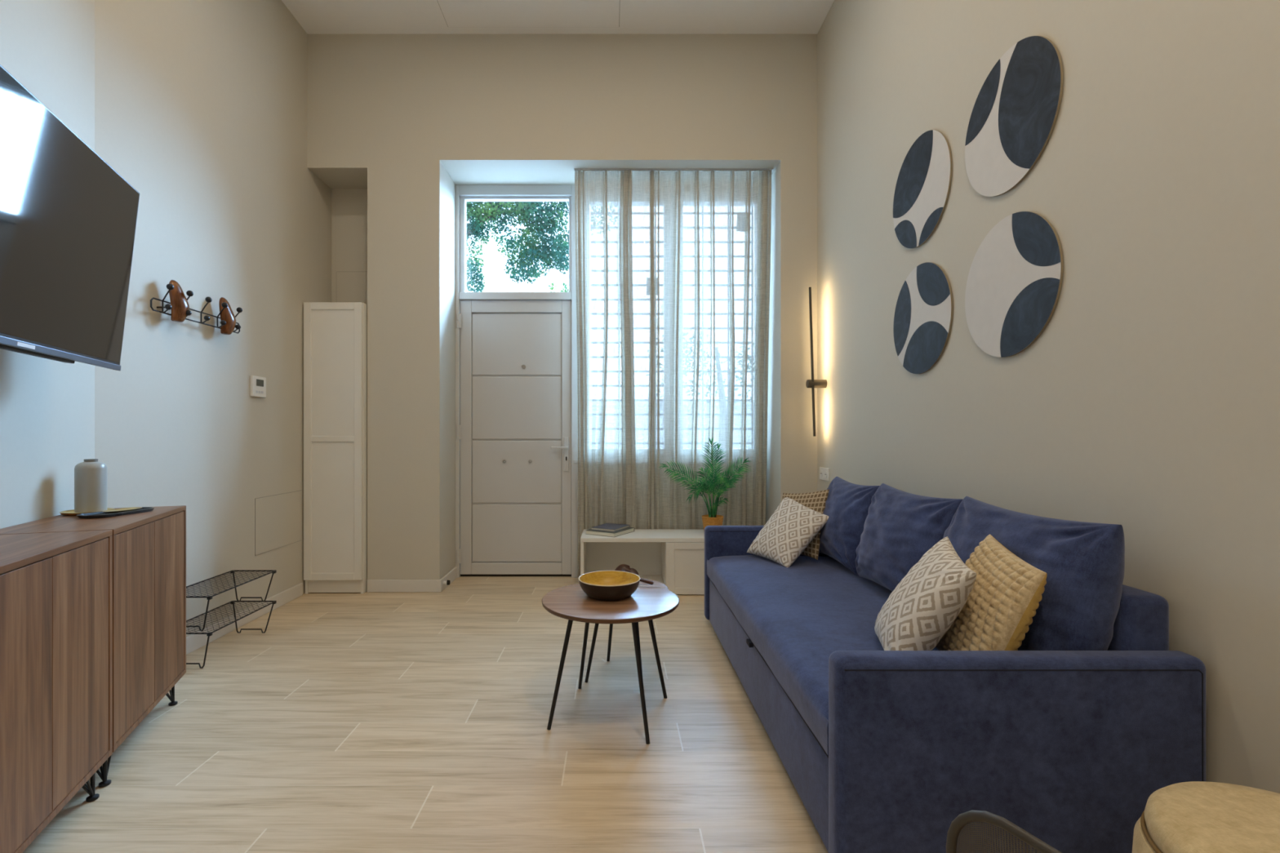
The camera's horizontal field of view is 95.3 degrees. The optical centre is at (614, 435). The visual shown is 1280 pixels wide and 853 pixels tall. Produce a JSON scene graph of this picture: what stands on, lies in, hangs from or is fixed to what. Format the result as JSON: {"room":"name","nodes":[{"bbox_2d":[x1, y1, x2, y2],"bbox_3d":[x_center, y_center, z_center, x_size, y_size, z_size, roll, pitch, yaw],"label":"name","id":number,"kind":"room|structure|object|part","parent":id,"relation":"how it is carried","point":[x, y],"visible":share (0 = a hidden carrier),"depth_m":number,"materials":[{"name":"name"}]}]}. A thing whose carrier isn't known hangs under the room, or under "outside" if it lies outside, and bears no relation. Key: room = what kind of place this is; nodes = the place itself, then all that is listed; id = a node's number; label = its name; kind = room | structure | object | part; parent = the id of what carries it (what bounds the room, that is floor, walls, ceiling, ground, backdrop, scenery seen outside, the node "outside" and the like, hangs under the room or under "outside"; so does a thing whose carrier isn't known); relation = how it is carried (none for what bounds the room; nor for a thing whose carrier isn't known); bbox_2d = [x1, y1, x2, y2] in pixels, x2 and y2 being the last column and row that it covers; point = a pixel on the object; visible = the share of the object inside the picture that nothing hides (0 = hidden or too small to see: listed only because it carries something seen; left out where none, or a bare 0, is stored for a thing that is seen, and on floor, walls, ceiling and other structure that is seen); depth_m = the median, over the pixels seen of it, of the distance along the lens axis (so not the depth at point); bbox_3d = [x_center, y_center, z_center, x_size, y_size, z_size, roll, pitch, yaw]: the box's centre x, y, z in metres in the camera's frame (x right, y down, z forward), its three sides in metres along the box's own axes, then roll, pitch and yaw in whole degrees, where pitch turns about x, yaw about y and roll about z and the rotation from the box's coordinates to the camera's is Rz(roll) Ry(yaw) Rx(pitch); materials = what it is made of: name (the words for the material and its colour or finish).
{"room":"living room","nodes":[
{"label":"living room","id":0,"kind":"room"},
{"bbox_2d":[0,0,94,528],"bbox_3d":[-1.711,-0.850,0.820,0.300,3.880,3.452,0,0,-20],"label":"wall","id":1,"kind":"structure","parent":0,"point":[47,406],"depth_m":2.07,"materials":[{"name":"paint"}]},
{"bbox_2d":[0,64,139,370],"bbox_3d":[-1.690,-0.564,1.573,0.274,0.669,1.153,0,0,-20],"label":"television","id":2,"kind":"object","parent":1,"relation":"attached to","point":[68,218],"visible":1,"depth_m":1.70,"materials":[{"name":"black plastic"}]},
{"bbox_2d":[94,0,331,636],"bbox_3d":[-2.286,-0.850,3.397,0.300,3.880,2.006,0,0,0],"label":"wall","id":3,"kind":"structure","parent":0,"point":[201,105],"depth_m":3.07,"materials":[{"name":"paint"}]},
{"bbox_2d":[150,280,242,334],"bbox_3d":[-2.076,-0.636,2.951,0.120,0.197,0.629,0,0,0],"label":"coat rack","id":4,"kind":"object","parent":3,"relation":"attached to","point":[180,307],"visible":1,"depth_m":2.78,"materials":[{"name":"brown wood"}]},
{"bbox_3d":[-2.039,-0.586,2.663,0.027,0.027,0.027,0,0,0],"label":"knob","id":5,"kind":"part","parent":4,"relation":"part of","materials":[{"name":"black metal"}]},
{"bbox_3d":[-2.031,-0.678,2.663,0.029,0.029,0.029,0,0,0],"label":"knob","id":6,"kind":"part","parent":4,"relation":"part of","materials":[{"name":"black metal"}]},
{"bbox_3d":[-2.039,-0.586,2.787,0.027,0.027,0.027,0,0,0],"label":"knob","id":7,"kind":"part","parent":4,"relation":"part of","materials":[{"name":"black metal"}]},
{"bbox_3d":[-2.031,-0.678,2.787,0.029,0.029,0.029,0,0,0],"label":"knob","id":8,"kind":"part","parent":4,"relation":"part of","materials":[{"name":"black metal"}]},
{"bbox_3d":[-2.116,-0.597,2.951,0.040,0.061,0.629,0,0,0],"label":"wire frame","id":9,"kind":"part","parent":4,"relation":"part of","materials":[{"name":"black metal"}]},
{"bbox_3d":[-2.039,-0.586,2.915,0.027,0.027,0.027,0,0,0],"label":"knob","id":10,"kind":"part","parent":4,"relation":"part of","materials":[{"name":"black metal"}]},
{"bbox_3d":[-2.031,-0.678,2.915,0.029,0.029,0.029,0,0,0],"label":"knob","id":11,"kind":"part","parent":4,"relation":"part of","materials":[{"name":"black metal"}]},
{"bbox_3d":[-2.039,-0.586,3.036,0.027,0.027,0.027,0,0,0],"label":"knob","id":12,"kind":"part","parent":4,"relation":"part of","materials":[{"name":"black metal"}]},
{"bbox_3d":[-2.031,-0.678,3.036,0.029,0.029,0.029,0,0,0],"label":"knob","id":13,"kind":"part","parent":4,"relation":"part of","materials":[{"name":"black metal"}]},
{"bbox_3d":[-2.039,-0.586,3.155,0.027,0.027,0.027,0,0,0],"label":"knob","id":14,"kind":"part","parent":4,"relation":"part of","materials":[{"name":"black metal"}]},
{"bbox_3d":[-2.031,-0.678,3.155,0.029,0.029,0.029,0,0,0],"label":"knob","id":15,"kind":"part","parent":4,"relation":"part of","materials":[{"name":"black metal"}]},
{"bbox_2d":[186,582,302,654],"bbox_3d":[-2.130,1.048,3.195,0.013,0.085,1.550,0,0,0],"label":"baseboard","id":16,"kind":"structure","parent":3,"relation":"attached to","point":[193,642],"depth_m":3.33,"materials":[{"name":"paint"}]},
{"bbox_2d":[249,375,266,397],"bbox_3d":[-2.126,-0.289,3.478,0.020,0.122,0.133,0,0,0],"label":"thermostat","id":17,"kind":"object","parent":3,"relation":"attached to","point":[257,384],"visible":1,"depth_m":3.46,"materials":[{"name":"white plastic"}]},
{"bbox_2d":[254,490,302,555],"bbox_3d":[-2.134,0.547,3.717,0.003,0.342,0.515,0,0,0],"label":"access panel","id":18,"kind":"object","parent":3,"relation":"attached to","point":[277,517],"visible":1,"depth_m":3.69,"materials":[{"name":"paint"}]},
{"bbox_2d":[22,576,828,852],"bbox_3d":[-0.425,1.150,0.710,4.050,0.120,7.820,0,0,0],"label":"floor","id":19,"kind":"structure","parent":0,"point":[356,722],"depth_m":2.04,"materials":[{"name":"brown wood"}]},
{"bbox_2d":[0,529,112,852],"bbox_3d":[-1.587,0.690,1.427,0.335,0.800,0.645,0,0,-20],"label":"sideboard","id":20,"kind":"object","parent":19,"relation":"on","point":[56,588],"visible":1,"depth_m":1.49,"materials":[{"name":"brown wood"}]},
{"bbox_3d":[-1.388,0.634,1.339,0.018,0.647,0.302,0,0,-20],"label":"door","id":21,"kind":"part","parent":20,"relation":"part of","materials":[{"name":"brown wood"}]},
{"bbox_3d":[-1.492,0.634,1.624,0.018,0.647,0.302,0,0,-20],"label":"door","id":22,"kind":"part","parent":20,"relation":"part of","materials":[{"name":"brown wood"}]},
{"bbox_3d":[-1.573,1.033,1.717,0.070,0.114,0.070,0,0,-20],"label":"leg","id":23,"kind":"part","parent":20,"relation":"part of","materials":[{"name":"black metal"}]},
{"bbox_2d":[0,505,186,787],"bbox_3d":[-1.811,0.690,2.040,0.335,0.800,0.645,0,0,-20],"label":"sideboard","id":24,"kind":"object","parent":19,"relation":"on","point":[149,548],"visible":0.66,"depth_m":2.00,"materials":[{"name":"brown wood"}]},
{"bbox_2d":[59,507,114,515],"bbox_3d":[-1.945,0.284,2.150,0.152,0.012,0.152,0,0,0],"label":"round tray","id":25,"kind":"object","parent":24,"relation":"on","point":[68,513],"visible":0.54,"depth_m":2.09,"materials":[{"name":"gold metal"}]},
{"bbox_2d":[74,458,107,512],"bbox_3d":[-1.950,0.188,2.170,0.092,0.197,0.092,0,0,0],"label":"vase","id":26,"kind":"object","parent":25,"relation":"on","point":[91,476],"visible":0.92,"depth_m":2.14,"materials":[{"name":"grey ceramic"}]},
{"bbox_3d":[-1.613,1.033,1.827,0.070,0.114,0.070,0,0,-20],"label":"leg","id":27,"kind":"part","parent":24,"relation":"part of","materials":[{"name":"black metal"}]},
{"bbox_2d":[76,506,154,518],"bbox_3d":[-1.822,0.284,2.135,0.110,0.012,0.244,0,0,8],"label":"tray","id":28,"kind":"object","parent":24,"relation":"on","point":[95,514],"visible":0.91,"depth_m":2.09,"materials":[{"name":"black paint"}]},
{"bbox_2d":[102,506,142,513],"bbox_3d":[-1.828,0.280,2.165,0.075,0.010,0.139,0,0,0],"label":"dish","id":29,"kind":"object","parent":28,"relation":"on","point":[133,508],"visible":0.88,"depth_m":2.16,"materials":[{"name":"beige ceramic"}]},
{"bbox_3d":[-1.612,0.634,1.951,0.018,0.647,0.302,0,0,-20],"label":"door","id":30,"kind":"part","parent":24,"relation":"part of","materials":[{"name":"brown wood"}]},
{"bbox_3d":[-1.716,0.634,2.236,0.018,0.647,0.302,0,0,-20],"label":"door","id":31,"kind":"part","parent":24,"relation":"part of","materials":[{"name":"brown wood"}]},
{"bbox_3d":[-1.797,1.033,2.329,0.070,0.114,0.070,0,0,-20],"label":"leg","id":32,"kind":"part","parent":24,"relation":"part of","materials":[{"name":"black metal"}]},
{"bbox_2d":[186,600,276,668],"bbox_3d":[-1.995,1.003,2.962,0.246,0.173,0.529,0,0,0],"label":"shoe rack","id":33,"kind":"object","parent":19,"relation":"on","point":[232,602],"visible":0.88,"depth_m":2.98,"materials":[{"name":"black metal"}]},
{"bbox_3d":[-1.995,1.006,2.714,0.230,0.166,0.023,0,0,0],"label":"leg","id":34,"kind":"part","parent":33,"relation":"part of","materials":[{"name":"black metal"}]},
{"bbox_2d":[186,569,276,631],"bbox_3d":[-1.995,0.831,2.962,0.246,0.168,0.529,0,0,0],"label":"shoe rack","id":35,"kind":"object","parent":33,"relation":"on","point":[273,571],"visible":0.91,"depth_m":2.99,"materials":[{"name":"black metal"}]},
{"bbox_3d":[-1.995,0.835,2.714,0.230,0.161,0.023,0,0,0],"label":"leg","id":36,"kind":"part","parent":35,"relation":"part of","materials":[{"name":"black metal"}]},
{"bbox_3d":[-1.995,0.835,3.211,0.230,0.161,0.023,0,0,0],"label":"leg","id":37,"kind":"part","parent":35,"relation":"part of","materials":[{"name":"black metal"}]},
{"bbox_3d":[-1.995,1.006,3.211,0.230,0.166,0.023,0,0,0],"label":"leg","id":38,"kind":"part","parent":33,"relation":"part of","materials":[{"name":"black metal"}]},
{"bbox_2d":[303,302,367,593],"bbox_3d":[-1.925,0.090,4.130,0.400,2.000,0.300,0,0,0],"label":"tall cabinet","id":39,"kind":"object","parent":19,"relation":"on","point":[335,333],"visible":0.92,"depth_m":3.99,"materials":[{"name":"white wood"}]},
{"bbox_2d":[542,582,679,744],"bbox_3d":[-0.015,0.865,2.285,0.536,0.454,0.536,0,0,0],"label":"coffee table","id":40,"kind":"object","parent":19,"relation":"on","point":[649,602],"visible":0.77,"depth_m":2.17,"materials":[{"name":"brown wood"}]},
{"bbox_3d":[-0.198,0.873,2.182,0.115,0.438,0.019,0,0,-30],"label":"leg","id":41,"kind":"part","parent":40,"relation":"part of","materials":[{"name":"black metal"}]},
{"bbox_3d":[-0.122,0.873,2.464,0.018,0.438,0.115,0,0,-30],"label":"leg","id":42,"kind":"part","parent":40,"relation":"part of","materials":[{"name":"black metal"}]},
{"bbox_2d":[577,570,640,600],"bbox_3d":[-0.020,0.602,2.315,0.247,0.071,0.247,0,0,0],"label":"bowl","id":43,"kind":"object","parent":40,"relation":"on","point":[602,585],"visible":1,"depth_m":2.27,"materials":[{"name":"black paint"}]},
{"bbox_3d":[0.092,0.873,2.102,0.018,0.438,0.116,0,0,-29],"label":"leg","id":44,"kind":"part","parent":40,"relation":"part of","materials":[{"name":"black metal"}]},
{"bbox_3d":[0.168,0.873,2.392,0.116,0.438,0.019,0,0,-31],"label":"leg","id":45,"kind":"part","parent":40,"relation":"part of","materials":[{"name":"black metal"}]},
{"bbox_2d":[584,577,668,682],"bbox_3d":[0.044,0.892,2.644,0.400,0.399,0.400,0,0,0],"label":"coffee table","id":46,"kind":"object","parent":19,"relation":"on","point":[655,583],"visible":0.14,"depth_m":2.58,"materials":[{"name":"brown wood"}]},
{"bbox_3d":[-0.087,0.900,2.585,0.093,0.383,0.019,0,0,-25],"label":"leg","id":47,"kind":"part","parent":46,"relation":"part of","materials":[{"name":"black metal"}]},
{"bbox_3d":[-0.015,0.900,2.775,0.018,0.383,0.093,0,0,-25],"label":"leg","id":48,"kind":"part","parent":46,"relation":"part of","materials":[{"name":"black metal"}]},
{"bbox_2d":[614,564,631,573],"bbox_3d":[0.001,0.652,2.737,0.156,0.079,0.057,0,0,0],"label":"server","id":49,"kind":"object","parent":46,"relation":"on","point":[623,567],"visible":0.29,"depth_m":2.75,"materials":[{"name":"brown wood"}]},
{"bbox_3d":[0.103,0.900,2.513,0.018,0.383,0.093,0,0,-25],"label":"leg","id":50,"kind":"part","parent":46,"relation":"part of","materials":[{"name":"black metal"}]},
{"bbox_2d":[630,568,653,584],"bbox_3d":[0.110,0.661,2.728,0.158,0.060,0.056,0,0,16],"label":"server","id":51,"kind":"object","parent":46,"relation":"on","point":[633,571],"visible":0.47,"depth_m":2.71,"materials":[{"name":"brown wood"}]},
{"bbox_3d":[0.072,0.656,2.740,0.076,0.050,0.057,0,0,33],"label":"blade","id":52,"kind":"part","parent":51,"relation":"part of","materials":[{"name":"brown wood"}]},
{"bbox_3d":[0.141,0.678,2.706,0.087,0.025,0.017,0,0,28],"label":"handle","id":53,"kind":"part","parent":51,"relation":"part of","materials":[{"name":"brown wood"}]},
{"bbox_2d":[580,528,704,594],"bbox_3d":[0.369,0.896,4.152,1.200,0.388,0.387,0,0,0],"label":"cabinet","id":54,"kind":"object","parent":19,"relation":"on","point":[674,558],"visible":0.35,"depth_m":4.12,"materials":[{"name":"white wood"}]},
{"bbox_2d":[585,527,634,537],"bbox_3d":[-0.029,0.688,4.188,0.240,0.028,0.282,0,0,31],"label":"book","id":55,"kind":"object","parent":54,"relation":"on","point":[603,533],"visible":0.62,"depth_m":4.09,"materials":[{"name":"beige paper"}]},
{"bbox_2d":[591,523,630,531],"bbox_3d":[-0.027,0.665,4.209,0.190,0.016,0.237,0,0,28],"label":"book","id":56,"kind":"object","parent":55,"relation":"on","point":[606,526],"visible":1,"depth_m":4.17,"materials":[{"name":"grey paper"}]},
{"bbox_3d":[0.659,0.908,3.966,0.615,0.352,0.015,0,0,0],"label":"door","id":57,"kind":"part","parent":54,"relation":"part of","materials":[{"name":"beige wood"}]},
{"bbox_2d":[659,436,751,532],"bbox_3d":[0.635,0.358,4.115,0.662,0.688,0.260,0,0,0],"label":"potted palm","id":58,"kind":"object","parent":54,"relation":"on","point":[712,518],"visible":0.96,"depth_m":4.11,"materials":[{"name":"plant"}]},
{"bbox_2d":[704,525,1205,852],"bbox_3d":[0.955,0.745,2.374,0.874,0.690,2.041,0,0,0],"label":"sofa","id":59,"kind":"object","parent":19,"relation":"on","point":[882,750],"visible":0.87,"depth_m":1.35,"materials":[{"name":"blue fabric"}]},
{"bbox_3d":[0.956,0.791,3.353,0.872,0.537,0.083,0,0,0],"label":"arm","id":60,"kind":"part","parent":59,"relation":"part of"},
{"bbox_2d":[746,497,828,567],"bbox_3d":[0.924,0.505,3.119,0.257,0.334,0.371,0,0,-25],"label":"throw pillow","id":61,"kind":"object","parent":59,"relation":"on","point":[793,525],"visible":1,"depth_m":3.06,"materials":[{"name":"beige fabric"}]},
{"bbox_2d":[782,488,829,559],"bbox_3d":[1.008,0.470,3.183,0.283,0.360,0.135,0,0,45],"label":"throw pillow","id":62,"kind":"object","parent":59,"relation":"on","point":[816,500],"visible":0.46,"depth_m":3.13,"materials":[{"name":"beige fabric"}]},
{"bbox_3d":[0.902,0.734,2.373,0.760,0.136,1.871,0,0,0],"label":"seat","id":63,"kind":"part","parent":59,"relation":"part of","materials":[{"name":"blue fabric"}]},
{"bbox_2d":[818,476,879,575],"bbox_3d":[1.203,0.450,3.025,0.245,0.431,0.550,0,0,0],"label":"cushion","id":64,"kind":"object","parent":59,"relation":"on","point":[847,504],"visible":0.64,"depth_m":2.86,"materials":[{"name":"blue fabric"}]},
{"bbox_2d":[855,483,963,591],"bbox_3d":[1.202,0.446,2.417,0.245,0.439,0.635,0,0,0],"label":"cushion","id":65,"kind":"object","parent":59,"relation":"on","point":[900,527],"visible":0.7,"depth_m":2.32,"materials":[{"name":"blue fabric"}]},
{"bbox_2d":[874,536,976,650],"bbox_3d":[0.900,0.490,1.717,0.217,0.350,0.419,0,0,18],"label":"throw pillow","id":66,"kind":"object","parent":59,"relation":"on","point":[925,604],"visible":0.88,"depth_m":1.60,"materials":[{"name":"beige fabric"}]},
{"bbox_2d":[935,534,1047,650],"bbox_3d":[1.040,0.486,1.654,0.201,0.368,0.393,0,0,11],"label":"throw pillow","id":67,"kind":"object","parent":59,"relation":"on","point":[1001,606],"visible":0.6,"depth_m":1.53,"materials":[{"name":"yellow fabric"}]},
{"bbox_3d":[0.956,0.791,1.395,0.872,0.537,0.080,0,0,0],"label":"arm","id":68,"kind":"part","parent":59,"relation":"part of"},
{"bbox_2d":[942,496,1124,650],"bbox_3d":[1.203,0.442,1.767,0.254,0.447,0.661,0,0,0],"label":"cushion","id":69,"kind":"object","parent":59,"relation":"on","point":[1083,562],"visible":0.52,"depth_m":1.50,"materials":[{"name":"blue fabric"}]},
{"bbox_3d":[1.324,0.695,2.373,0.118,0.590,1.873,0,0,0],"label":"backrest","id":70,"kind":"part","parent":59,"relation":"part of","materials":[{"name":"blue fabric"}]},
{"bbox_2d":[946,809,1062,852],"bbox_3d":[0.552,0.682,0.403,0.489,0.817,0.440,0,0,-35],"label":"mesh chair","id":71,"kind":"object","parent":19,"relation":"on","point":[958,824],"visible":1,"depth_m":0.43,"materials":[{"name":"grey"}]},
{"bbox_3d":[0.383,0.433,0.282,0.065,0.313,0.420,0,0,-35],"label":"backrest","id":72,"kind":"part","parent":71,"relation":"part of","materials":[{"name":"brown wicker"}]},
{"bbox_2d":[1132,781,1279,852],"bbox_3d":[1.140,0.880,0.945,0.452,0.420,0.452,0,0,0],"label":"pouf","id":73,"kind":"object","parent":19,"relation":"on","point":[1193,816],"visible":1,"depth_m":1.03,"materials":[{"name":"beige fabric"}]},
{"bbox_2d":[281,0,834,34],"bbox_3d":[-0.425,-2.850,0.760,4.050,0.120,7.920,0,0,0],"label":"ceiling","id":74,"kind":"structure","parent":0,"point":[314,16],"depth_m":3.89,"materials":[{"name":"paint"}]},
{"bbox_2d":[436,0,619,26],"bbox_3d":[-0.551,-2.788,3.679,1.172,0.003,0.600,0,0,0],"label":"ceiling hatch","id":75,"kind":"object","parent":74,"relation":"attached to","point":[456,13],"visible":1,"depth_m":3.85,"materials":[{"name":"paint"}]},
{"bbox_2d":[306,34,817,579],"bbox_3d":[-0.425,-0.850,4.375,4.050,3.880,0.650,0,0,0],"label":"wall","id":76,"kind":"structure","parent":0,"point":[395,122],"depth_m":4.05,"materials":[{"name":"paint"}]},
{"bbox_2d":[336,271,367,304],"bbox_3d":[-1.930,-1.062,4.398,0.340,0.345,0.003,0,0,0],"label":"access panel","id":77,"kind":"object","parent":76,"relation":"attached to","point":[351,286],"visible":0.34,"depth_m":4.40,"materials":[{"name":"paint"}]},
{"bbox_2d":[367,566,457,592],"bbox_3d":[-1.459,1.048,4.248,0.514,0.085,0.423,0,0,0],"label":"baseboard","id":78,"kind":"structure","parent":76,"relation":"attached to","point":[373,585],"depth_m":4.04,"materials":[{"name":"paint"}]},
{"bbox_2d":[443,580,450,585],"bbox_3d":[-1.181,1.038,4.100,0.042,0.036,0.036,0,0,0],"label":"door stop","id":79,"kind":"object","parent":76,"relation":"attached to","point":[447,583],"visible":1,"depth_m":4.09,"materials":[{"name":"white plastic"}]},
{"bbox_2d":[455,184,578,577],"bbox_3d":[-0.743,-0.412,4.518,0.945,3.004,0.165,0,0,0],"label":"door","id":80,"kind":"structure","parent":76,"relation":"in","point":[517,420],"depth_m":4.49,"materials":[{"name":"white paint"}]},
{"bbox_3d":[-0.417,0.145,4.458,0.135,0.260,0.047,0,0,0],"label":"handle","id":81,"kind":"part","parent":80,"relation":"part of","materials":[{"name":"white paint"}]},
{"bbox_2d":[573,168,773,171],"bbox_3d":[0.425,-1.911,4.195,1.430,0.006,0.030,0,0,0],"label":"track","id":82,"kind":"object","parent":76,"relation":"attached to","point":[771,169],"visible":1,"depth_m":4.18,"materials":[{"name":"white metal"}]},
{"bbox_2d":[574,169,653,577],"bbox_3d":[0.000,-0.418,4.300,0.575,2.977,0.256,0,0,0],"label":"curtain","id":83,"kind":"object","parent":82,"relation":"hanging from","point":[614,215],"visible":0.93,"depth_m":4.26,"materials":[{"name":"fabric"}]},
{"bbox_2d":[649,169,771,528],"bbox_3d":[0.696,-0.418,4.298,0.877,2.977,0.235,0,0,0],"label":"curtain","id":84,"kind":"object","parent":82,"relation":"hanging from","point":[713,260],"visible":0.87,"depth_m":4.26,"materials":[{"name":"fabric"}]},
{"bbox_2d":[702,514,723,532],"bbox_3d":[0.700,0.639,4.150,0.156,0.126,0.156,0,0,0],"label":"basket","id":85,"kind":"object","parent":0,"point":[708,519],"depth_m":4.10,"materials":[{"name":"orange wicker"}]},
{"bbox_2d":[817,0,1279,793],"bbox_3d":[1.511,-0.850,0.425,0.200,3.880,7.250,0,0,0],"label":"wall","id":86,"kind":"structure","parent":0,"point":[1147,402],"depth_m":1.65,"materials":[{"name":"paint"}]},
{"bbox_2d":[805,287,826,436],"bbox_3d":[1.349,-0.487,3.890,0.123,0.991,0.057,0,0,0],"label":"wall lamp","id":87,"kind":"object","parent":86,"relation":"attached to","point":[812,383],"visible":1,"depth_m":3.86,"materials":[{"name":"brown metal"}]},
{"bbox_2d":[819,466,829,481],"bbox_3d":[1.405,0.260,3.900,0.013,0.084,0.170,0,0,0],"label":"wall socket","id":88,"kind":"object","parent":86,"relation":"attached to","point":[824,472],"visible":1,"depth_m":3.88,"materials":[{"name":"white plastic"}]},
{"bbox_2d":[893,129,951,248],"bbox_3d":[1.404,-1.121,2.678,0.008,0.500,0.500,0,0,0],"label":"wall art","id":89,"kind":"object","parent":86,"relation":"attached to","point":[922,187],"visible":1,"depth_m":2.64,"materials":[{"name":"wood"}]},
{"bbox_2d":[893,262,952,373],"bbox_3d":[1.404,-0.532,2.672,0.008,0.500,0.500,0,0,0],"label":"wall art","id":90,"kind":"object","parent":86,"relation":"attached to","point":[923,316],"visible":1,"depth_m":2.64,"materials":[{"name":"white fabric"}]},
{"bbox_2d":[964,35,1062,196],"bbox_3d":[1.404,-1.121,2.077,0.008,0.500,0.500,0,0,0],"label":"wall art","id":91,"kind":"object","parent":86,"relation":"attached to","point":[1015,112],"visible":1,"depth_m":2.04,"materials":[{"name":"white fabric"}]},
{"bbox_2d":[964,211,1062,357],"bbox_3d":[1.404,-0.530,2.077,0.008,0.500,0.500,0,0,0],"label":"wall art","id":92,"kind":"object","parent":86,"relation":"attached to","point":[1014,283],"visible":1,"depth_m":2.04,"materials":[{"name":"white fabric"}]},
{"label":"outside","id":93,"kind":"structure","parent":0,"visible":0},
{"bbox_3d":[0.000,1.240,17.360,28.000,0.200,25.280,0,0,0],"label":"ground","id":94,"kind":"structure","parent":93,"visible":0},
{"bbox_2d":[466,201,568,292],"bbox_3d":[-1.518,-1.802,9.204,4.467,5.908,1.199,0,0,0],"label":"tree","id":95,"kind":"object","parent":94,"relation":"on","point":[520,210],"visible":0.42,"depth_m":9.07,"materials":[{"name":"green plant"}]}
]}

